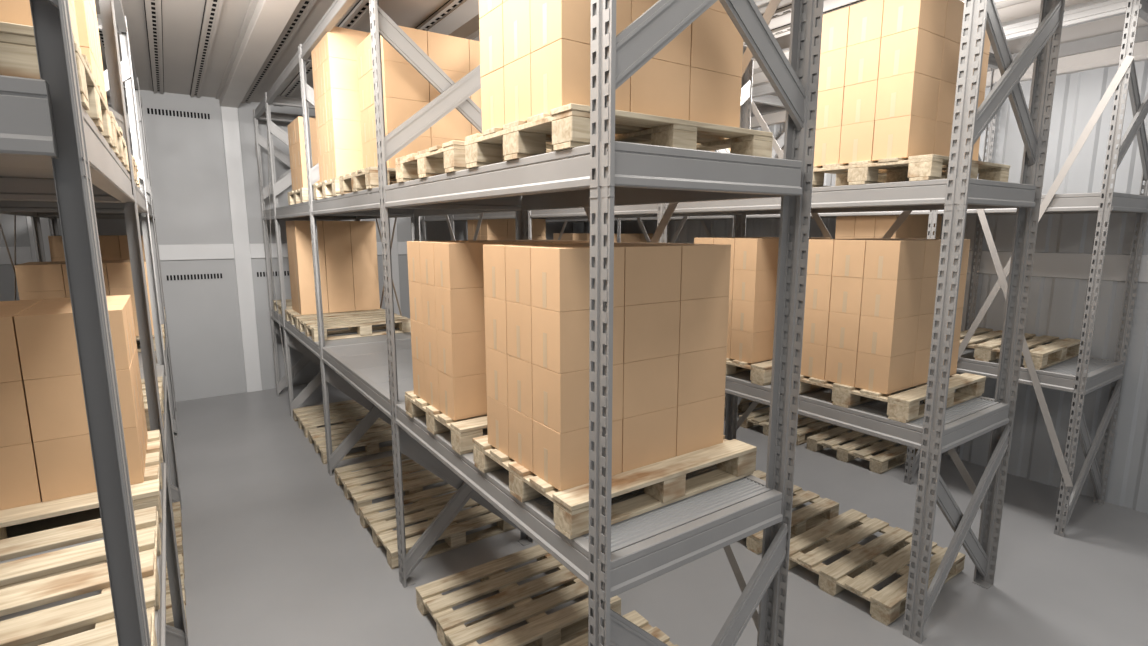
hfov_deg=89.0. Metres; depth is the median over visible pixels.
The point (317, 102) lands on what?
carton
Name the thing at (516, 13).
carton
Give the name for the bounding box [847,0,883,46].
carton
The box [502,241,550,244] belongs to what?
carton
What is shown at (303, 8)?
trim
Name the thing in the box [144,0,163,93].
trim
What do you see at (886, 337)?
carton
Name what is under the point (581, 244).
carton
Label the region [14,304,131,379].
carton
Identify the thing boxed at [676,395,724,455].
carton
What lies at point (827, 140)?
carton
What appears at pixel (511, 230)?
carton
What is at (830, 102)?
carton
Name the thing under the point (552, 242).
carton
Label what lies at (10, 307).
carton
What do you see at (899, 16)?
carton
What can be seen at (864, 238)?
carton
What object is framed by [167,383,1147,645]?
floor
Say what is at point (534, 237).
carton
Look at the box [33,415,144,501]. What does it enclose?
carton
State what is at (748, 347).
carton
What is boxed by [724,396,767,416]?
pallet
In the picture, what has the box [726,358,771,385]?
pallet
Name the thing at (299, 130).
carton
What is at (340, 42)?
carton
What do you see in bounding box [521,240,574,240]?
carton
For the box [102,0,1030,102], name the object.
ceiling
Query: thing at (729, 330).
carton
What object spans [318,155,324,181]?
carton
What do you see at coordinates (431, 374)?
carton
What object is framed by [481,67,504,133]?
carton
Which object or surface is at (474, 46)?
carton
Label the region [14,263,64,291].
carton
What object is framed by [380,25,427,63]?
carton
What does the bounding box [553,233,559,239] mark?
carton
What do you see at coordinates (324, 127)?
carton
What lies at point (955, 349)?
carton
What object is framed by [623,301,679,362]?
carton
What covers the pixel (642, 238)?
carton
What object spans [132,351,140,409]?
carton
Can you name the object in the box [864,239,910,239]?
carton
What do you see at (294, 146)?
carton
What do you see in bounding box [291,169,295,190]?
carton
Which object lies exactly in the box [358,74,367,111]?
carton
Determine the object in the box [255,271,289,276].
air vent
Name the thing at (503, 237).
carton
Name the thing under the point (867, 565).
pallet
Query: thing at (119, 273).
carton
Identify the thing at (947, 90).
carton
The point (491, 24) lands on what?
carton
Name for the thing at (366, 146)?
carton
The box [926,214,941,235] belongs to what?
carton
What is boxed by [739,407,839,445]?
pallet
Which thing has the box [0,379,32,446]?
carton
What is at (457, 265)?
carton
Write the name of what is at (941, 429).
rack
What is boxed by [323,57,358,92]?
carton
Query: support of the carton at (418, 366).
on the pallet at (463, 431)
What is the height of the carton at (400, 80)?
0.267 m
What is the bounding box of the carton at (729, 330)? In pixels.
[726,329,730,357]
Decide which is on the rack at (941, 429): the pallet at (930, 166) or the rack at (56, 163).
the pallet at (930, 166)
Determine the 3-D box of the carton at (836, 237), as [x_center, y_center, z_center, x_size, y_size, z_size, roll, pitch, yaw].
[3.395,-0.925,7.144,0.350,0.265,0.238,-6,11,-34]
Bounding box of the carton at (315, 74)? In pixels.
[313,69,319,100]
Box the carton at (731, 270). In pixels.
[729,269,733,298]
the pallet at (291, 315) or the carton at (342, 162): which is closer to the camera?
the carton at (342, 162)
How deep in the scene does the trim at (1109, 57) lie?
5.92 m
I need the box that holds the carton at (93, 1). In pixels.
[91,0,97,25]
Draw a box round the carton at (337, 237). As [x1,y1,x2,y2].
[323,221,354,312]
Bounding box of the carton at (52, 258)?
[51,257,64,261]
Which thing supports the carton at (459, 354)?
on the carton at (463, 397)
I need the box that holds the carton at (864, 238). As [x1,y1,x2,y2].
[864,238,898,238]
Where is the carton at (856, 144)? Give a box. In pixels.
[839,121,877,163]
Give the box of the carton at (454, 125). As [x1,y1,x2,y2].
[430,108,470,139]
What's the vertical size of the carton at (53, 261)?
0.267 m
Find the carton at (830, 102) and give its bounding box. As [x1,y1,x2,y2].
[816,87,843,129]
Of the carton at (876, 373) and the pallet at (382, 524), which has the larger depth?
the pallet at (382, 524)
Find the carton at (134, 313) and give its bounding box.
[133,311,153,335]
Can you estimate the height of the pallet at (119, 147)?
0.159 m
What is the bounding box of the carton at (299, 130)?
[294,116,316,142]
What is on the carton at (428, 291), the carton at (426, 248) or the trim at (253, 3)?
the carton at (426, 248)
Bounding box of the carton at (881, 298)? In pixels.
[861,278,921,318]
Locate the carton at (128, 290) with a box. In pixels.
[109,286,150,311]
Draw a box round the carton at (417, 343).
[410,319,423,362]
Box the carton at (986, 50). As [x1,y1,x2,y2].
[976,11,989,54]
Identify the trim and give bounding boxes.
[0,246,32,264]
[26,216,50,261]
[95,0,124,89]
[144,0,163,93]
[158,244,234,260]
[190,0,223,97]
[216,0,257,98]
[219,0,299,107]
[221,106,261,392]
[241,0,316,102]
[250,242,381,257]
[274,0,379,106]
[389,218,400,314]
[397,242,406,254]
[414,0,470,31]
[688,243,1147,282]
[743,0,866,45]
[750,14,1147,128]
[752,0,1108,86]
[753,0,1002,68]
[753,0,1013,70]
[762,0,828,20]
[768,2,1130,94]
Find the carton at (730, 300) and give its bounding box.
[728,299,732,328]
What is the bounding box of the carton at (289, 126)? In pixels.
[287,123,291,147]
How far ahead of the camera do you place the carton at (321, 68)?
5.57 m
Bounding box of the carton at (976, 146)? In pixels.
[964,128,980,160]
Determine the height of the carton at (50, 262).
0.267 m
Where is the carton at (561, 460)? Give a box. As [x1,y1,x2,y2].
[533,419,621,490]
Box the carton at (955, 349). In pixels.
[942,341,959,376]
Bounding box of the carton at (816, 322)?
[803,308,829,345]
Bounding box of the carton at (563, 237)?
[560,233,565,239]
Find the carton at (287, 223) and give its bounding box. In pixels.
[285,221,294,310]
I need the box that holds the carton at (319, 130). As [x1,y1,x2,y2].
[317,126,322,156]
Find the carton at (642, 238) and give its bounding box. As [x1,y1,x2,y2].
[633,233,652,241]
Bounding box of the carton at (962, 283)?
[950,274,966,308]
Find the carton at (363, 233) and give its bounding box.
[350,221,379,310]
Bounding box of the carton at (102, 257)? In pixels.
[101,256,120,259]
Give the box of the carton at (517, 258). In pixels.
[505,245,583,305]
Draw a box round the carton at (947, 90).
[936,80,955,123]
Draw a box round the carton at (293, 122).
[291,120,295,145]
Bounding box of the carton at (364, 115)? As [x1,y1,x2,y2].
[360,108,369,143]
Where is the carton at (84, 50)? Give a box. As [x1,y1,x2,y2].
[80,47,97,84]
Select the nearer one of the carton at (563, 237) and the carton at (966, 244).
the carton at (966, 244)
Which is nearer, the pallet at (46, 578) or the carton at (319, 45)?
the pallet at (46, 578)
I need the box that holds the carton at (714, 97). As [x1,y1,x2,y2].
[689,67,741,127]
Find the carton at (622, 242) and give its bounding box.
[614,242,649,243]
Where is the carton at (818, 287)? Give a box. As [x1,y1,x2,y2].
[805,274,831,310]
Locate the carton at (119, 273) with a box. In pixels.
[106,261,148,287]
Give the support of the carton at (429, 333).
on the carton at (431, 374)
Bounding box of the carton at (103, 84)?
[101,76,107,106]
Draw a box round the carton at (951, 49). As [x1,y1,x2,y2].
[940,38,959,83]
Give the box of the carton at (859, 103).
[842,80,877,125]
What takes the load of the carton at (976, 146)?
on the pallet at (930, 166)
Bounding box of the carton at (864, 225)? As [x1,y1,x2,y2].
[854,215,875,236]
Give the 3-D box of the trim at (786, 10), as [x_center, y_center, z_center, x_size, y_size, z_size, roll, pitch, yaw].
[2.188,-3.006,5.499,0.140,0.035,15.680,-6,11,-34]
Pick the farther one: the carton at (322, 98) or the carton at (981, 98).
the carton at (322, 98)
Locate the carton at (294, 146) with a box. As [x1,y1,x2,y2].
[293,144,297,167]
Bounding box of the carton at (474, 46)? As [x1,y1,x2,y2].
[469,39,479,71]
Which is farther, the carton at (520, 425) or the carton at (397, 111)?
the carton at (397, 111)
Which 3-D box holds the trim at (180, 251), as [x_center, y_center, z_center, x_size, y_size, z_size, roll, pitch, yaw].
[-6.705,-1.110,9.242,2.305,0.250,0.045,-6,11,-34]
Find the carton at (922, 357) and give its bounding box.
[912,348,930,386]
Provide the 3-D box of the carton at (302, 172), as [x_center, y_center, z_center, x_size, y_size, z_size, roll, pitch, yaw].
[-3.060,-1.720,6.940,0.351,0.267,0.238,-6,11,-34]
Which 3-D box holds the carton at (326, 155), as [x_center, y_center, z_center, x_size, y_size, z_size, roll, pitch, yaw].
[-2.269,-1.538,5.803,0.351,0.267,0.238,-6,11,-34]
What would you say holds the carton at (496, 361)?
on the carton at (497, 412)
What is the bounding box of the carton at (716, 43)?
[690,9,742,77]
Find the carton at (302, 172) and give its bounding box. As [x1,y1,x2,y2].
[298,165,319,188]
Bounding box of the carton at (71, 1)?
[69,0,75,14]
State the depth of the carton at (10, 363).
2.38 m
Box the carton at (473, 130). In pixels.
[471,109,481,134]
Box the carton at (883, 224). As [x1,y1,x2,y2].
[874,215,912,236]
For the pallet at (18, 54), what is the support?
on the rack at (56, 163)
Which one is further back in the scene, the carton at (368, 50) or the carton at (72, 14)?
the carton at (368, 50)
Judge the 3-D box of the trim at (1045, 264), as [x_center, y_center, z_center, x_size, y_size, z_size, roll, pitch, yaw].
[4.432,-0.799,7.394,0.040,0.265,15.650,-6,11,-34]
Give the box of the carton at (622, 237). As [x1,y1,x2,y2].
[614,234,624,242]
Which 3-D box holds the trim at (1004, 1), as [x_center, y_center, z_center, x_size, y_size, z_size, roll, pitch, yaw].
[3.342,-3.132,6.282,0.140,0.035,15.680,-6,11,-34]
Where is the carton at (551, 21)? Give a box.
[530,0,630,52]
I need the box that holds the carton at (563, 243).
[558,243,589,244]
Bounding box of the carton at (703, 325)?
[679,296,728,353]
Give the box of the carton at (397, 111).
[383,97,430,136]
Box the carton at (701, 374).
[677,346,726,405]
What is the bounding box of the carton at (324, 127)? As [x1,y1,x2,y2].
[322,123,328,153]
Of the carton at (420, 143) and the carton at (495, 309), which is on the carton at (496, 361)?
the carton at (495, 309)
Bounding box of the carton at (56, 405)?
[24,361,138,441]
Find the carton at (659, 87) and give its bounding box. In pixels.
[630,58,689,119]
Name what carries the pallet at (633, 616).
on the floor
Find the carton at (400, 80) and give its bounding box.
[382,60,428,101]
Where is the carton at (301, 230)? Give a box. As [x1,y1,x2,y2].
[291,220,328,314]
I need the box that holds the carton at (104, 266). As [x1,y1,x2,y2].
[62,262,108,289]
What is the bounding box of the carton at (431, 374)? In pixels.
[424,363,439,410]
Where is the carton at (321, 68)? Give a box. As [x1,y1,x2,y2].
[318,63,324,96]
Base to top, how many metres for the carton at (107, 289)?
0.267 m
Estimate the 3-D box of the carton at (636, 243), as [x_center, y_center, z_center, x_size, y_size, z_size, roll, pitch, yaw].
[0.464,-0.304,3.235,0.350,0.267,0.238,-6,11,-34]
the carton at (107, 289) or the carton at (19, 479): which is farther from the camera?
the carton at (107, 289)
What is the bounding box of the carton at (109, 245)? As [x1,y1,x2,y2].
[99,236,120,255]
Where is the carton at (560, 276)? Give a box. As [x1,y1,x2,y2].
[531,246,624,311]
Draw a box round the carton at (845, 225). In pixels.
[835,216,855,235]
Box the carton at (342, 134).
[327,119,361,150]
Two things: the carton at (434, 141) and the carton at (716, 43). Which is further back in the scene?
the carton at (434, 141)
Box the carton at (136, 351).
[135,344,141,399]
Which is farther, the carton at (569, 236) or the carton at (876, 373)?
the carton at (569, 236)
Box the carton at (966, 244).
[923,239,969,274]
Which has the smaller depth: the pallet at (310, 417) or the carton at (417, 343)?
the carton at (417, 343)
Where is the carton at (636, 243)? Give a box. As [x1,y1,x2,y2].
[636,243,687,244]
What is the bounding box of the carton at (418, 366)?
[412,357,425,400]
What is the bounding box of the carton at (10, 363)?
[0,310,23,382]
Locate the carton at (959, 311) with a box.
[946,308,962,341]
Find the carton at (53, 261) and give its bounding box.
[27,261,64,262]
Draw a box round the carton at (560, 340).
[531,306,623,373]
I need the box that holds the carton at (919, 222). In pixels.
[911,214,927,236]
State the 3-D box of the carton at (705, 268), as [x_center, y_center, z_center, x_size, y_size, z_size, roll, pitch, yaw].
[0.601,-0.273,3.038,0.350,0.267,0.238,-6,11,-34]
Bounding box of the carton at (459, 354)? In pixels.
[437,329,485,377]
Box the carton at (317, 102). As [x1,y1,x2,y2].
[315,98,320,128]
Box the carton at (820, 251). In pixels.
[807,239,857,275]
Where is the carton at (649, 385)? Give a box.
[623,354,677,418]
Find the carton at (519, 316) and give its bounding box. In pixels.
[506,301,531,362]
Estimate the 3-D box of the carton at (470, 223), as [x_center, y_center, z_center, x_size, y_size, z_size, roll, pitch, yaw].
[-1.539,-1.576,9.603,0.350,0.263,0.238,-6,11,-34]
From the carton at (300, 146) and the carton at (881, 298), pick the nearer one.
the carton at (881, 298)
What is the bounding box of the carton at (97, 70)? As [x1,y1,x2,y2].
[95,62,102,90]
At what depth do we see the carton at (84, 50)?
2.40 m
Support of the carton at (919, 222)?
on the carton at (911, 237)
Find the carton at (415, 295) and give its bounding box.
[409,281,422,322]
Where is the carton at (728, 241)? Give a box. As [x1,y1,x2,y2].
[714,238,734,268]
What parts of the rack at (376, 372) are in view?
deck panel, deck panel, deck panel, deck panel, deck panel, deck panel, foot plate, deck panel, deck panel, foot plate, deck panel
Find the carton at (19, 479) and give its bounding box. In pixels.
[0,440,41,509]
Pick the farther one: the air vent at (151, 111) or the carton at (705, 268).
the air vent at (151, 111)
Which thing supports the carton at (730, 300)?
on the carton at (729, 330)
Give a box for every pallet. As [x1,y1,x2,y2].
[0,22,112,146]
[0,430,162,539]
[0,506,160,645]
[109,111,128,171]
[131,154,139,187]
[136,324,164,351]
[141,376,163,430]
[166,554,187,635]
[172,501,183,560]
[273,299,291,315]
[285,308,384,328]
[288,188,308,204]
[293,400,381,437]
[297,312,410,341]
[308,418,392,463]
[313,178,396,199]
[334,454,443,514]
[339,167,396,193]
[359,484,514,568]
[395,140,551,182]
[405,390,486,454]
[415,545,620,645]
[465,103,772,168]
[472,435,756,539]
[560,610,678,645]
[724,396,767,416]
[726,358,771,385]
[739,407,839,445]
[746,470,838,554]
[788,509,965,625]
[799,373,985,422]
[807,427,917,473]
[812,154,1009,187]
[959,327,1083,369]
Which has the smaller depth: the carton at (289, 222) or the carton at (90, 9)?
the carton at (90, 9)
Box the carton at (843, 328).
[827,311,860,350]
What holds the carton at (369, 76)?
on the carton at (371, 110)
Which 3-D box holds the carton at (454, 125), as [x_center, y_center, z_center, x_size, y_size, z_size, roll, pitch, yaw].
[-1.075,-1.664,4.891,0.350,0.267,0.238,-6,11,-34]
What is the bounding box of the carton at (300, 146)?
[296,141,318,165]
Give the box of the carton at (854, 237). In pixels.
[854,237,873,238]
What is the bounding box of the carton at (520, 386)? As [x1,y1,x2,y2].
[507,355,532,418]
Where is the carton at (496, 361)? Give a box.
[485,347,507,405]
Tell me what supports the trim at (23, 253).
attached to the wall at (187, 162)
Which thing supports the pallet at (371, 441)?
on the floor
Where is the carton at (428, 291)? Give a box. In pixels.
[421,283,435,327]
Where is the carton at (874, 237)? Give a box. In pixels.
[874,237,910,238]
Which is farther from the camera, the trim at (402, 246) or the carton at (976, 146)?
the trim at (402, 246)
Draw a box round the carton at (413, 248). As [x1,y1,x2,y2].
[407,241,441,282]
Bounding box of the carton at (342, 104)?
[325,88,360,121]
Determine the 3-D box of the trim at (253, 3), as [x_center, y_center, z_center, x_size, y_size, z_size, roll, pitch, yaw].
[-1.225,-2.642,3.193,0.360,0.020,15.700,-6,11,-34]
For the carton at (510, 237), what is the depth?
9.28 m
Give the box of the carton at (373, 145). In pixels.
[370,139,377,166]
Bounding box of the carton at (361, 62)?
[357,40,365,79]
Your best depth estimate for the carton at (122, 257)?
7.87 m
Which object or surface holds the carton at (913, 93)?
on the carton at (904, 136)
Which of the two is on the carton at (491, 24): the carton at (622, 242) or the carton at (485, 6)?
the carton at (485, 6)
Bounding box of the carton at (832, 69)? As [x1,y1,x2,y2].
[818,47,846,91]
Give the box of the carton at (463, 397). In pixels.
[438,370,486,420]
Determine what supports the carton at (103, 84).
on the pallet at (119, 147)
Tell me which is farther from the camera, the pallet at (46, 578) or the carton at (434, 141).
the carton at (434, 141)
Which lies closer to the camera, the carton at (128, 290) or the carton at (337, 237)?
the carton at (128, 290)
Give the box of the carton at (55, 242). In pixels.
[48,236,64,256]
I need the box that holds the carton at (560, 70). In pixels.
[531,39,629,115]
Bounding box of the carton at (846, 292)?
[830,276,862,314]
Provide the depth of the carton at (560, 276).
2.52 m
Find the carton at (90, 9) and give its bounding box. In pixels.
[88,0,99,70]
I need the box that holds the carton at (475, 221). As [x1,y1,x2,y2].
[474,220,480,234]
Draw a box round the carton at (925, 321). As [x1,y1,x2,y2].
[916,313,933,350]
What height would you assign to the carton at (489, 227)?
0.263 m
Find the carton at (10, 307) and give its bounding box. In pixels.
[0,304,33,310]
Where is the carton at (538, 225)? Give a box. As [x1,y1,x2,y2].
[531,219,545,234]
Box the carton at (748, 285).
[733,269,776,301]
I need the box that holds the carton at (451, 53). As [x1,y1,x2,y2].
[427,31,469,72]
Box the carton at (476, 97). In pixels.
[470,88,480,108]
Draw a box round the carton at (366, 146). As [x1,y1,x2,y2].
[362,141,370,168]
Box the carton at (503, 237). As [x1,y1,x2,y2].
[481,235,507,239]
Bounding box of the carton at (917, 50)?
[878,28,943,79]
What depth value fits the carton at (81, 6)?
2.38 m
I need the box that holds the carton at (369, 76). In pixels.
[366,69,373,106]
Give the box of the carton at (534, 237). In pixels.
[532,235,545,239]
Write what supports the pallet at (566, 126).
on the rack at (376, 372)
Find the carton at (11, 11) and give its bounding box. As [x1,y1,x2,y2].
[0,0,32,25]
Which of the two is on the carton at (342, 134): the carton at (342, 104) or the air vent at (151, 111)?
the carton at (342, 104)
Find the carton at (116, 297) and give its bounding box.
[37,295,135,349]
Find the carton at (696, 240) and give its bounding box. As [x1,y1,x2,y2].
[694,237,720,243]
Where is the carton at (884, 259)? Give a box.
[863,240,925,279]
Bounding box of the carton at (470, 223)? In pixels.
[467,220,473,234]
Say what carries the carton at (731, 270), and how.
on the carton at (730, 300)
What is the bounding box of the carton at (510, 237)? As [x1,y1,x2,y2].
[506,235,515,239]
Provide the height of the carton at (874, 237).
0.265 m
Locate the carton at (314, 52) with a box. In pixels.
[311,46,317,72]
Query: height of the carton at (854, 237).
0.265 m
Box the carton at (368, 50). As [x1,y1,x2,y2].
[364,33,372,73]
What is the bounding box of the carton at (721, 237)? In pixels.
[721,237,759,237]
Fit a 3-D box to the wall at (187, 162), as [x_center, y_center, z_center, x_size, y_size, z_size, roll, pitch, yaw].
[-4.510,-1.379,10.877,11.380,4.940,0.200,-6,11,-34]
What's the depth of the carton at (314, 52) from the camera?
5.73 m
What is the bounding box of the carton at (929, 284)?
[919,277,937,314]
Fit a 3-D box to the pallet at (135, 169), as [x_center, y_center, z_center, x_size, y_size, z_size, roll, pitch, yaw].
[-3.497,-0.980,3.672,1.209,0.159,0.988,-6,11,-34]
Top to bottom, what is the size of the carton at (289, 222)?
1.269 m
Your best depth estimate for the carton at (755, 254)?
5.01 m
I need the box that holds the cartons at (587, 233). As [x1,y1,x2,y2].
[98,233,589,261]
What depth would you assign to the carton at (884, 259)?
4.06 m
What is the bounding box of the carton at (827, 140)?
[813,126,841,166]
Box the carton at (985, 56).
[971,53,988,92]
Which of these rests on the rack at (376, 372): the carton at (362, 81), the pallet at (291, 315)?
the pallet at (291, 315)
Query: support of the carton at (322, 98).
on the carton at (324, 127)
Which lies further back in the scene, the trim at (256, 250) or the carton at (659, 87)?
the trim at (256, 250)
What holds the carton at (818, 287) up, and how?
on the carton at (816, 322)
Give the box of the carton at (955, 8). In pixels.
[944,0,963,43]
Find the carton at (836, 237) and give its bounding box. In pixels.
[835,236,853,238]
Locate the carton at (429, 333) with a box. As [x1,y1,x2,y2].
[423,324,437,369]
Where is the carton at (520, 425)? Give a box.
[508,407,532,472]
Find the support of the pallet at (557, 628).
on the floor
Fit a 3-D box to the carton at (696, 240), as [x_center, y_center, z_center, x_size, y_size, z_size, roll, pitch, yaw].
[1.340,-0.669,5.508,0.351,0.267,0.238,-6,11,-34]
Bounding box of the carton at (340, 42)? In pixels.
[322,26,366,62]
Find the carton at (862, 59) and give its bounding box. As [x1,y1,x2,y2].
[844,38,880,85]
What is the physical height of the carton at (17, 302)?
0.267 m
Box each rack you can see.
[0,0,188,645]
[253,0,823,645]
[422,0,1064,643]
[546,0,1147,536]
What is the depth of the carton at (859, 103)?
4.08 m
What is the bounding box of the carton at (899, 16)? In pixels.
[881,0,946,36]
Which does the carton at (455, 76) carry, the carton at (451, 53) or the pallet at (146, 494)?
the carton at (451, 53)
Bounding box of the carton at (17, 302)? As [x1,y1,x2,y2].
[0,299,42,305]
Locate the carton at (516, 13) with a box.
[503,0,530,65]
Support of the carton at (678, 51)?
on the carton at (659, 87)
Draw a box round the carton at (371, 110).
[368,104,375,140]
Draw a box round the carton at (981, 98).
[967,89,984,127]
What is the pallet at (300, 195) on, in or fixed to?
on the rack at (376, 372)
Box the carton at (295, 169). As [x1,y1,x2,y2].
[294,167,298,189]
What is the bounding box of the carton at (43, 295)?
[19,290,65,299]
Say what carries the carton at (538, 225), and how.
on the carton at (534, 237)
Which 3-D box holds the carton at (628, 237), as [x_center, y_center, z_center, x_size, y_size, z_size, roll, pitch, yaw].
[1.024,-1.564,11.098,0.350,0.267,0.238,-6,11,-34]
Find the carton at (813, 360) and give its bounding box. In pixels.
[800,342,826,379]
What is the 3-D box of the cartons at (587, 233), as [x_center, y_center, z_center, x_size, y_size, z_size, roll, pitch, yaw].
[-0.938,-1.445,6.945,9.052,2.957,8.638,-6,11,-34]
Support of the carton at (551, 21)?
on the carton at (560, 70)
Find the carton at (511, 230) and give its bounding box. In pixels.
[507,219,515,234]
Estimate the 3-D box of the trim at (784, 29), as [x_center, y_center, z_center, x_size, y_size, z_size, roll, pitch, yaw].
[2.559,-3.046,5.750,0.140,0.035,15.680,-6,11,-34]
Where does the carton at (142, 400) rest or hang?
on the pallet at (146, 494)
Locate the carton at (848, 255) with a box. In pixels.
[832,239,865,277]
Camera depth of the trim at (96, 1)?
6.50 m
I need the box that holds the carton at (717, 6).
[708,0,726,13]
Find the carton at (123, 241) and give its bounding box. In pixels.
[119,235,144,255]
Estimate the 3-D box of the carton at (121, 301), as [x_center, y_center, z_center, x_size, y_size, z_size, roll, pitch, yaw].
[-2.332,0.042,2.781,0.351,0.267,0.238,-6,11,-34]
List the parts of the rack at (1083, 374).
deck panel, deck panel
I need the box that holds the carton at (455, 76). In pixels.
[429,69,469,102]
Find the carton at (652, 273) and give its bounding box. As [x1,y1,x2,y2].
[614,245,681,305]
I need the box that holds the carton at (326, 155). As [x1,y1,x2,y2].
[323,152,330,180]
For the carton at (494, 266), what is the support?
on the carton at (495, 309)
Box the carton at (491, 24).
[479,4,503,76]
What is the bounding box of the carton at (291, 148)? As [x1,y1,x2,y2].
[289,146,293,169]
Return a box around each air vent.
[145,107,210,119]
[165,273,223,280]
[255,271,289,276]
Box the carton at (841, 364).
[825,346,857,386]
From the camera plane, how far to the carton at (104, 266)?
6.08 m
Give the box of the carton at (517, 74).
[504,54,531,123]
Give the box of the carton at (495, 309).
[484,296,506,353]
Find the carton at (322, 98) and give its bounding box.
[320,93,326,125]
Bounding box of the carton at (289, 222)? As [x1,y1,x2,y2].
[288,221,297,311]
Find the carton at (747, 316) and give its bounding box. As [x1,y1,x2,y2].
[731,300,775,332]
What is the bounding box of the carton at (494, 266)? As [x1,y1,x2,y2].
[483,244,557,300]
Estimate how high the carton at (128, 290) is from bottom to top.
0.267 m
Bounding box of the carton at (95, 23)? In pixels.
[93,14,104,82]
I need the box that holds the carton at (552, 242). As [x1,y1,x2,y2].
[545,241,589,243]
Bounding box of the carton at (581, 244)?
[581,244,641,245]
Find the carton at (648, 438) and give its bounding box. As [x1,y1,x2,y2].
[622,406,676,471]
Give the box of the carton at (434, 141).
[431,137,464,146]
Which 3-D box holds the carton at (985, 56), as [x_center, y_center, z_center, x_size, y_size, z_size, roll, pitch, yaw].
[2.861,-1.851,4.344,0.350,0.267,0.238,-6,11,-34]
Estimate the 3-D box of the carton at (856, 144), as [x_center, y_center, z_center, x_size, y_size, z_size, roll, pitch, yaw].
[2.138,-1.289,4.229,0.351,0.267,0.238,-6,11,-34]
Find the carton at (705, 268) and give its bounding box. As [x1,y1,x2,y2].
[660,244,730,299]
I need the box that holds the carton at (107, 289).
[65,288,109,297]
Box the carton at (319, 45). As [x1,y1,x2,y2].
[316,39,322,67]
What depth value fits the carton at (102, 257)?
7.78 m
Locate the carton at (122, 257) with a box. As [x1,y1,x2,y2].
[121,255,144,259]
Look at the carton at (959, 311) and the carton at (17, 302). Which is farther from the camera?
the carton at (959, 311)
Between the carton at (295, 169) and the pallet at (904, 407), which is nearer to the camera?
the pallet at (904, 407)
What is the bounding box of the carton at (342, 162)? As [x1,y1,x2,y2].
[329,149,362,178]
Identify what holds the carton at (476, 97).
on the carton at (473, 130)
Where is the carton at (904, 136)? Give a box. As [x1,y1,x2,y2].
[872,115,935,160]
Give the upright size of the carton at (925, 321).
0.267 m
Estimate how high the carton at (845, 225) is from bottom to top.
0.265 m
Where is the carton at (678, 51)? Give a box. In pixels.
[631,0,690,65]
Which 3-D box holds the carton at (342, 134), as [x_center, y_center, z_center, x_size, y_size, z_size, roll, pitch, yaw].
[-2.131,-1.771,5.564,0.351,0.267,0.238,-6,11,-34]
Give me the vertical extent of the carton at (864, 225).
0.265 m
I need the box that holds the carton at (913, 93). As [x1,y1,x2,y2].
[875,72,939,120]
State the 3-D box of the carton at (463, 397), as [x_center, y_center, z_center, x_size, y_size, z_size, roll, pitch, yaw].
[-0.650,0.432,3.727,0.351,0.267,0.238,-6,11,-34]
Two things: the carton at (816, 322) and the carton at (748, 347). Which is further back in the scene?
the carton at (748, 347)
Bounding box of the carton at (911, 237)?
[911,237,925,238]
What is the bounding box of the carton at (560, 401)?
[532,363,622,432]
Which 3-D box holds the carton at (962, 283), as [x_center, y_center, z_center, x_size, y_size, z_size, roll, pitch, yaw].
[2.866,-0.253,4.596,0.350,0.267,0.238,-6,11,-34]
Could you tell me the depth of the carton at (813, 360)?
4.56 m
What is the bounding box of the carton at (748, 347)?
[730,329,773,362]
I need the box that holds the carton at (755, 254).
[734,238,778,270]
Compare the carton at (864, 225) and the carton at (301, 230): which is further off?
the carton at (301, 230)
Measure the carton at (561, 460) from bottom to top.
0.267 m
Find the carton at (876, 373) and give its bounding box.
[855,352,914,393]
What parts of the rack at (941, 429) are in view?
deck panel, deck panel, deck panel, foot plate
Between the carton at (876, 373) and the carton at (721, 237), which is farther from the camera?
the carton at (721, 237)
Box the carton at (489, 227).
[480,219,506,235]
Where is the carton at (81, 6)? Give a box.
[74,0,94,59]
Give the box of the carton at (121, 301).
[26,299,134,357]
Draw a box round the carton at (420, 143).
[385,133,430,167]
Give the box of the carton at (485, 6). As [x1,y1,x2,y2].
[479,0,502,18]
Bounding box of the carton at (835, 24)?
[820,7,849,53]
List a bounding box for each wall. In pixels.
[0,89,572,401]
[573,60,1147,513]
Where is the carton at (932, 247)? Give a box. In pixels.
[911,239,940,277]
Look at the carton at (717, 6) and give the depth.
2.72 m
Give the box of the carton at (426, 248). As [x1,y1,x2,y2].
[419,241,477,285]
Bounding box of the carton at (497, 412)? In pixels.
[487,396,508,456]
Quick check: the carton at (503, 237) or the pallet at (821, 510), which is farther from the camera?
the carton at (503, 237)
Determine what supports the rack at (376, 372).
on the floor
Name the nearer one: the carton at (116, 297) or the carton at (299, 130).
the carton at (116, 297)
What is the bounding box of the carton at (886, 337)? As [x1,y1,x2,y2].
[858,315,918,356]
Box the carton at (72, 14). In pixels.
[68,0,79,45]
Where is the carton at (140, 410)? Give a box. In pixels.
[139,402,145,459]
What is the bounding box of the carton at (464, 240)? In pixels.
[464,240,512,240]
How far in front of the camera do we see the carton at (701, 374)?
3.02 m
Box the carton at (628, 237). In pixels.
[625,234,638,241]
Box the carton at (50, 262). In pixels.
[23,262,65,263]
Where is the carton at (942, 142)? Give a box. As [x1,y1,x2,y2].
[933,121,951,155]
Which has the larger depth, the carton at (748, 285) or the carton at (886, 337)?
the carton at (748, 285)
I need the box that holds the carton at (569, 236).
[566,233,586,240]
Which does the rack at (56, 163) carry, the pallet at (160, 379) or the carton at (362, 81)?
the pallet at (160, 379)
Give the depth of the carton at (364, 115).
4.98 m
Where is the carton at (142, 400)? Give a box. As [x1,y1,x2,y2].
[141,392,147,449]
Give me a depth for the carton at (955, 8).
3.98 m
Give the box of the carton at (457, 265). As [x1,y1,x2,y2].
[433,242,501,288]
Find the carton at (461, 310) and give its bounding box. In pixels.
[435,286,484,333]

